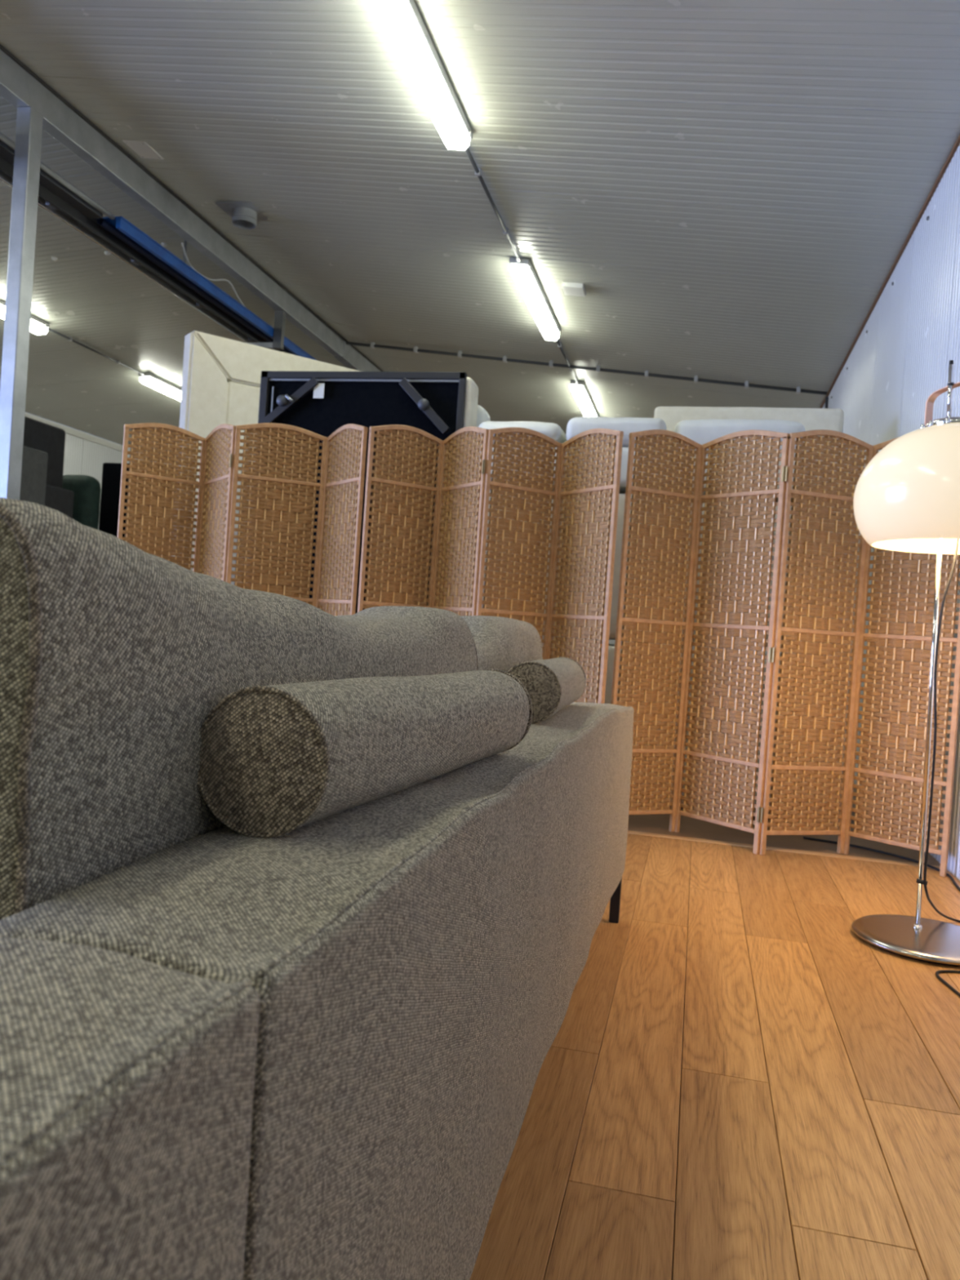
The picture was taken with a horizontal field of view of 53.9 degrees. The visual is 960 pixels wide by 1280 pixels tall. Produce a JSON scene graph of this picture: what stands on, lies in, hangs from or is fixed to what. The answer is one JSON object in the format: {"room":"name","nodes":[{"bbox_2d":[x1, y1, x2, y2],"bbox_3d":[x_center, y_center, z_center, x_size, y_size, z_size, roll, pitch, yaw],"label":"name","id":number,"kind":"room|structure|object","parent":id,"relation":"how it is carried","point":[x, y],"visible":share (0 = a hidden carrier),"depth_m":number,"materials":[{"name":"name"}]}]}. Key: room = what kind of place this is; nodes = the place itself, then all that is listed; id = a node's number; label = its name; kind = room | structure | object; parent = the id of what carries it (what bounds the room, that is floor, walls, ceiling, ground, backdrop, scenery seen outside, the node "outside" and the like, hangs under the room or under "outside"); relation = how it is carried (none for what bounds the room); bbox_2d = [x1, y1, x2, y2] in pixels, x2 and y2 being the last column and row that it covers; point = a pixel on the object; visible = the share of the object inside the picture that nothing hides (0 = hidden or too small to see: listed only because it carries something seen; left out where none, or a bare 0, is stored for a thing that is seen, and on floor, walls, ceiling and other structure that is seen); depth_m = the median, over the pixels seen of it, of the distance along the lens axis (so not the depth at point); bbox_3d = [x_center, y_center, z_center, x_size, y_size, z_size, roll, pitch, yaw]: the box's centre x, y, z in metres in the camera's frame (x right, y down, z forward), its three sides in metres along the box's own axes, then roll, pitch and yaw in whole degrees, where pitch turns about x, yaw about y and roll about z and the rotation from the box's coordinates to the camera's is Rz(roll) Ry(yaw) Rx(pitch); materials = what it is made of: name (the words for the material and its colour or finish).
{"room":"furniture warehouse","nodes":[
{"label":"furniture warehouse","id":0,"kind":"room"},
{"bbox_2d":[62,433,143,529],"bbox_3d":[-7.008,-1.375,8.619,0.128,3.247,21.600,4,1,13],"label":"wall","id":1,"kind":"structure","parent":0,"point":[82,456],"depth_m":13.65,"materials":[{"name":"white paint"}]},
{"bbox_2d":[24,412,170,464],"bbox_3d":[-6.838,-2.939,8.532,0.029,0.090,21.500,4,1,13],"label":"trim","id":2,"kind":"structure","parent":1,"relation":"attached to","point":[68,430],"depth_m":13.46,"materials":[{"name":"white plastic"}]},
{"bbox_2d":[0,0,959,457],"bbox_3d":[-2.091,-3.001,7.292,10.218,0.691,22.764,4,1,13],"label":"ceiling","id":3,"kind":"structure","parent":0,"point":[731,188],"depth_m":5.57,"materials":[{"name":"metal"}]},
{"bbox_2d":[0,299,5,319],"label":"ceiling light","id":4,"kind":"object","parent":3,"relation":"attached to","point":[2,304],"depth_m":8.54,"materials":[{"name":"grey plastic"}]},
{"bbox_2d":[30,315,49,334],"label":"ceiling light","id":5,"kind":"object","parent":3,"relation":"attached to","point":[38,326],"depth_m":9.01,"materials":[{"name":"grey plastic"}]},
{"bbox_2d":[47,328,138,373],"bbox_3d":[-4.419,-3.047,8.369,0.034,0.038,11.360,4,1,13],"label":"conduit","id":6,"kind":"object","parent":3,"relation":"attached to","point":[70,339],"visible":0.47,"depth_m":9.87,"materials":[{"name":"grey plastic"}]},
{"bbox_2d":[0,132,281,351],"bbox_3d":[-2.515,-2.920,6.292,0.273,0.437,10.100,4,1,13],"label":"beam","id":7,"kind":"structure","parent":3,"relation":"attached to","point":[75,208],"depth_m":6.24,"materials":[{"name":"black metal"}]},
{"bbox_2d":[97,216,317,360],"bbox_3d":[-1.942,-2.758,8.417,0.168,0.076,4.500,4,1,13],"label":"channel","id":8,"kind":"object","parent":7,"relation":"attached to","point":[121,228],"visible":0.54,"depth_m":7.16,"materials":[{"name":"paint"}]},
{"bbox_2d":[122,140,164,159],"bbox_3d":[-2.132,-3.103,5.978,0.159,0.022,0.220,4,1,13],"label":"cover plate","id":9,"kind":"object","parent":3,"relation":"attached to","point":[142,148],"visible":1,"depth_m":5.97,"materials":[{"name":"white plastic"}]},
{"bbox_2d":[138,371,181,400],"bbox_3d":[-3.682,-3.003,11.524,0.160,0.118,1.680,4,1,13],"label":"ceiling light","id":10,"kind":"object","parent":3,"relation":"attached to","point":[149,380],"visible":0.58,"depth_m":11.06,"materials":[{"name":"grey plastic"}]},
{"bbox_2d":[161,242,167,246],"bbox_3d":[-2.495,-3.122,7.459,0.044,0.022,0.044,4,1,13],"label":"cap","id":11,"kind":"object","parent":3,"relation":"attached to","point":[163,244],"visible":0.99,"depth_m":7.45,"materials":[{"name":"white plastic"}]},
{"bbox_2d":[0,44,382,371],"bbox_3d":[-2.013,-3.036,7.392,0.105,0.188,21.430,4,1,13],"label":"steel beam","id":12,"kind":"structure","parent":3,"relation":"attached to","point":[20,86],"depth_m":6.33,"materials":[{"name":"grey metal"}]},
{"bbox_2d":[181,242,244,306],"bbox_3d":[-2.105,-2.870,7.532,0.054,0.151,1.107,4,1,13],"label":"loose cable","id":13,"kind":"object","parent":12,"relation":"hanging from","point":[183,246],"visible":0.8,"depth_m":7.47,"materials":[{"name":"grey plastic"}]},
{"bbox_2d":[246,311,285,350],"bbox_3d":[-2.054,-2.794,8.525,0.600,0.330,0.060,4,1,13],"label":"bracket","id":14,"kind":"object","parent":12,"relation":"hanging from","point":[277,344],"visible":0.75,"depth_m":8.44,"materials":[{"name":"metal"}]},
{"bbox_2d":[215,200,270,229],"bbox_3d":[-1.676,-3.008,6.723,0.300,0.100,0.300,4,1,13],"label":"stub","id":15,"kind":"object","parent":3,"relation":"attached to","point":[244,215],"visible":1,"depth_m":6.66,"materials":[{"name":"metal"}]},
{"bbox_2d":[334,340,380,371],"bbox_3d":[-0.519,-3.014,13.829,0.104,0.188,8.275,4,1,13],"label":"steel beam","id":16,"kind":"structure","parent":3,"relation":"attached to","point":[351,358],"depth_m":10.10,"materials":[{"name":"grey metal"}]},
{"bbox_2d":[371,0,472,150],"bbox_3d":[-0.301,-2.682,4.266,0.160,0.118,1.680,4,1,13],"label":"ceiling light","id":17,"kind":"object","parent":3,"relation":"attached to","point":[402,20],"visible":1,"depth_m":4.36,"materials":[{"name":"grey plastic"}]},
{"bbox_2d":[465,146,577,381],"bbox_3d":[0.079,-2.714,5.867,0.034,0.038,14.590,4,1,13],"label":"conduit","id":18,"kind":"object","parent":3,"relation":"attached to","point":[477,171],"visible":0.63,"depth_m":5.98,"materials":[{"name":"grey plastic"}]},
{"bbox_2d":[509,255,560,341],"bbox_3d":[0.443,-2.674,7.461,0.160,0.118,1.680,4,1,13],"label":"ceiling light","id":19,"kind":"object","parent":3,"relation":"attached to","point":[522,270],"visible":1,"depth_m":7.25,"materials":[{"name":"grey plastic"}]},
{"bbox_2d":[561,281,586,297],"bbox_3d":[0.714,-2.658,7.156,0.162,0.049,0.190,4,1,13],"label":"junction box","id":20,"kind":"object","parent":3,"relation":"attached to","point":[575,289],"visible":1,"depth_m":7.11,"materials":[{"name":"white plastic"}]},
{"bbox_2d":[569,380,599,417],"bbox_3d":[1.179,-2.666,10.616,0.160,0.118,1.680,4,1,13],"label":"ceiling light","id":21,"kind":"object","parent":3,"relation":"attached to","point":[579,389],"visible":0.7,"depth_m":10.28,"materials":[{"name":"grey plastic"}]},
{"bbox_2d":[346,341,827,395],"bbox_3d":[0.915,-2.690,9.292,4.778,0.509,0.060,4,1,13],"label":"conduit","id":22,"kind":"object","parent":3,"relation":"attached to","point":[372,344],"visible":1,"depth_m":9.23,"materials":[{"name":"grey plastic"}]},
{"bbox_2d":[542,635,753,650],"bbox_3d":[0.273,-1.258,17.960,9.818,3.731,0.100,4,1,13],"label":"wall","id":23,"kind":"structure","parent":0,"point":[611,641],"depth_m":17.39,"materials":[{"name":"white paint"}]},
{"bbox_2d":[470,773,959,1279],"bbox_3d":[-2.326,0.726,7.420,10.218,0.300,21.800,4,1,13],"label":"floor","id":24,"kind":"structure","parent":0,"point":[734,1082],"depth_m":1.78,"materials":[{"name":"wood"}]},
{"bbox_2d":[0,106,43,500],"bbox_3d":[-2.627,-1.186,5.287,0.195,3.530,0.200,4,1,13],"label":"steel post","id":25,"kind":"object","parent":24,"relation":"on","point":[28,133],"visible":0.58,"depth_m":5.24,"materials":[{"name":"grey metal"}]},
{"bbox_2d":[19,445,48,506],"bbox_3d":[-3.730,-0.492,6.805,0.404,1.972,1.170,4,1,13],"label":"sofa","id":26,"kind":"object","parent":24,"relation":"on","point":[34,462],"visible":0.19,"depth_m":7.17,"materials":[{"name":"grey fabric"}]},
{"bbox_2d":[22,416,65,488],"bbox_3d":[-4.221,-0.716,7.721,0.804,2.324,1.329,4,1,13],"label":"sofa","id":27,"kind":"object","parent":24,"relation":"on","point":[37,435],"visible":0.24,"depth_m":8.05,"materials":[{"name":"grey fabric"}]},
{"bbox_2d":[44,484,74,519],"bbox_3d":[-3.625,-0.383,7.664,0.333,1.744,0.450,4,1,13],"label":"sofa","id":28,"kind":"object","parent":24,"relation":"on","point":[60,500],"visible":0.12,"depth_m":7.65,"materials":[{"name":"grey fabric"}]},
{"bbox_2d":[62,475,100,529],"bbox_3d":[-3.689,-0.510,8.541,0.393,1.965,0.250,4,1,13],"label":"sofa","id":29,"kind":"object","parent":24,"relation":"on","point":[86,489],"visible":0.27,"depth_m":8.42,"materials":[{"name":"green fabric"}]},
{"bbox_2d":[98,462,174,559],"bbox_3d":[-3.056,-0.558,9.015,0.904,2.135,0.741,4,1,13],"label":"sofa","id":30,"kind":"object","parent":24,"relation":"on","point":[111,472],"visible":0.04,"depth_m":8.72,"materials":[{"name":"black"}]},
{"bbox_2d":[116,422,368,616],"bbox_3d":[-1.118,-0.166,4.505,1.254,1.719,0.329,4,1,16],"label":"folding screen","id":31,"kind":"object","parent":24,"relation":"on","point":[219,476],"visible":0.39,"depth_m":4.46,"materials":[{"name":"brown wicker"}]},
{"bbox_2d":[171,330,359,585],"bbox_3d":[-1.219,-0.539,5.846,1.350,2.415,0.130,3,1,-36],"label":"sofa","id":32,"kind":"object","parent":24,"relation":"on","point":[221,377],"visible":0.15,"depth_m":5.51,"materials":[{"name":"beige fabric"}]},
{"bbox_2d":[0,702,634,1279],"bbox_3d":[-0.858,0.426,1.137,1.789,0.664,3.829,4,1,13],"label":"sofa","id":33,"kind":"object","parent":24,"relation":"on","point":[318,1050],"visible":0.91,"depth_m":0.57,"materials":[{"name":"fabric"}]},
{"bbox_2d":[0,497,478,919],"bbox_3d":[-0.229,0.120,1.140,0.208,0.426,1.168,4,1,13],"label":"cushion","id":34,"kind":"object","parent":33,"relation":"on","point":[115,655],"visible":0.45,"depth_m":0.64,"materials":[{"name":"fabric"}]},
{"bbox_2d":[197,669,533,838],"bbox_3d":[-0.076,0.095,1.009,0.117,0.118,0.638,4,1,18],"label":"bolster","id":35,"kind":"object","parent":33,"relation":"on","point":[276,761],"visible":1,"depth_m":0.74,"materials":[{"name":"fabric"}]},
{"bbox_2d":[461,615,542,671],"bbox_3d":[-0.010,0.139,2.104,0.200,0.390,0.790,4,1,13],"label":"cushion","id":36,"kind":"object","parent":33,"relation":"on","point":[502,643],"visible":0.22,"depth_m":1.98,"materials":[{"name":"fabric"}]},
{"bbox_2d":[506,657,586,723],"bbox_3d":[0.146,0.098,2.014,0.116,0.117,0.578,4,1,11],"label":"bolster","id":37,"kind":"object","parent":33,"relation":"on","point":[552,685],"visible":0.82,"depth_m":1.74,"materials":[{"name":"fabric"}]},
{"bbox_2d":[248,370,490,615],"bbox_3d":[-0.631,-0.351,5.231,1.202,2.149,0.537,4,1,13],"label":"sofa","id":38,"kind":"object","parent":24,"relation":"on","point":[438,404],"visible":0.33,"depth_m":5.03,"materials":[{"name":"black"}]},
{"bbox_2d":[357,424,623,703],"bbox_3d":[0.031,-0.083,4.203,1.125,1.719,0.320,4,1,13],"label":"folding screen","id":39,"kind":"object","parent":24,"relation":"on","point":[465,590],"visible":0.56,"depth_m":4.19,"materials":[{"name":"brown wicker"}]},
{"bbox_2d":[542,640,658,791],"bbox_3d":[0.471,0.400,5.187,0.945,0.789,0.892,4,1,13],"label":"sofa","id":40,"kind":"object","parent":24,"relation":"on","point":[611,646],"visible":0.03,"depth_m":4.69,"materials":[{"name":"beige fabric"}]},
{"bbox_2d":[481,489,666,643],"bbox_3d":[0.526,-0.377,5.187,0.946,0.765,0.873,4,1,13],"label":"sofa","id":41,"kind":"object","parent":40,"relation":"on","point":[621,496],"visible":0.02,"depth_m":4.71,"materials":[{"name":"beige fabric"}]},
{"bbox_2d":[476,416,671,507],"bbox_3d":[0.543,-0.950,5.172,0.986,0.392,0.896,4,1,13],"label":"sofa","id":42,"kind":"object","parent":41,"relation":"on","point":[576,425],"visible":0.13,"depth_m":4.72,"materials":[{"name":"white fabric"}]},
{"bbox_2d":[477,421,566,445],"bbox_3d":[0.268,-1.063,5.136,0.452,0.142,0.700,4,1,13],"label":"seat cushion","id":43,"kind":"object","parent":42,"relation":"on","point":[552,430],"depth_m":4.80,"materials":[{"name":"white fabric"}]},
{"bbox_2d":[565,416,668,453],"bbox_3d":[0.747,-1.043,5.026,0.507,0.175,0.695,4,1,13],"label":"seat cushion","id":44,"kind":"object","parent":42,"relation":"on","point":[576,425],"depth_m":4.69,"materials":[{"name":"white fabric"}]},
{"bbox_2d":[651,650,835,818],"bbox_3d":[1.349,0.462,4.931,0.835,0.790,0.792,4,1,13],"label":"sofa","id":45,"kind":"object","parent":24,"relation":"on","point":[765,661],"visible":0.02,"depth_m":4.54,"materials":[{"name":"beige fabric"}]},
{"bbox_2d":[662,500,847,655],"bbox_3d":[1.403,-0.306,4.931,0.834,0.750,0.772,4,1,13],"label":"sofa","id":46,"kind":"object","parent":45,"relation":"on","point":[776,507],"visible":0.02,"depth_m":4.54,"materials":[{"name":"beige fabric"}]},
{"bbox_2d":[653,406,846,503],"bbox_3d":[1.438,-1.015,5.094,1.058,0.666,1.137,4,1,13],"label":"sofa","id":47,"kind":"object","parent":46,"relation":"on","point":[700,424],"visible":0.27,"depth_m":5.32,"materials":[{"name":"beige fabric"}]},
{"bbox_2d":[673,418,804,457],"bbox_3d":[1.291,-0.988,4.738,0.628,0.213,0.310,4,1,13],"label":"seat cushion","id":48,"kind":"object","parent":47,"relation":"on","point":[700,431],"depth_m":4.61,"materials":[{"name":"white fabric"}]},
{"bbox_2d":[610,429,959,876],"bbox_3d":[1.234,0.003,3.866,1.327,1.719,0.265,4,1,18],"label":"folding screen","id":49,"kind":"object","parent":24,"relation":"on","point":[746,584],"visible":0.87,"depth_m":3.85,"materials":[{"name":"brown wicker"}]},
{"bbox_2d":[803,836,959,891],"bbox_3d":[1.668,0.891,3.549,0.296,0.012,1.265,4,1,-10],"label":"cable","id":50,"kind":"object","parent":24,"relation":"on","point":[949,876],"visible":0.84,"depth_m":3.93,"materials":[{"name":"black plastic"}]},
{"bbox_2d":[851,360,959,996],"bbox_3d":[1.302,0.036,2.482,0.624,1.705,1.133,4,1,13],"label":"floor lamp","id":51,"kind":"object","parent":24,"relation":"on","point":[907,496],"visible":1,"depth_m":2.67,"materials":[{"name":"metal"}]},
{"bbox_2d":[760,143,959,881],"bbox_3d":[2.635,-0.689,6.370,0.137,3.247,21.600,4,1,13],"label":"wall","id":52,"kind":"structure","parent":0,"point":[904,351],"depth_m":5.02,"materials":[{"name":"paint"}]},
{"bbox_2d":[627,830,947,870],"bbox_3d":[-0.244,0.763,4.237,4.312,0.015,0.045,4,1,13],"label":"trim","id":53,"kind":"structure","parent":52,"relation":"attached to","point":[628,831],"depth_m":3.88,"materials":[{"name":"brown wood"}]},
{"bbox_2d":[808,396,828,658],"bbox_3d":[3.121,-0.817,8.773,0.028,2.880,0.028,4,1,13],"label":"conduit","id":54,"kind":"object","parent":52,"relation":"attached to","point":[826,397],"visible":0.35,"depth_m":8.74,"materials":[{"name":"grey plastic"}]},
{"bbox_2d":[819,134,959,408],"bbox_3d":[2.670,-2.305,6.314,0.016,0.018,21.500,4,1,13],"label":"trim","id":55,"kind":"structure","parent":52,"relation":"attached to","point":[956,145],"depth_m":5.55,"materials":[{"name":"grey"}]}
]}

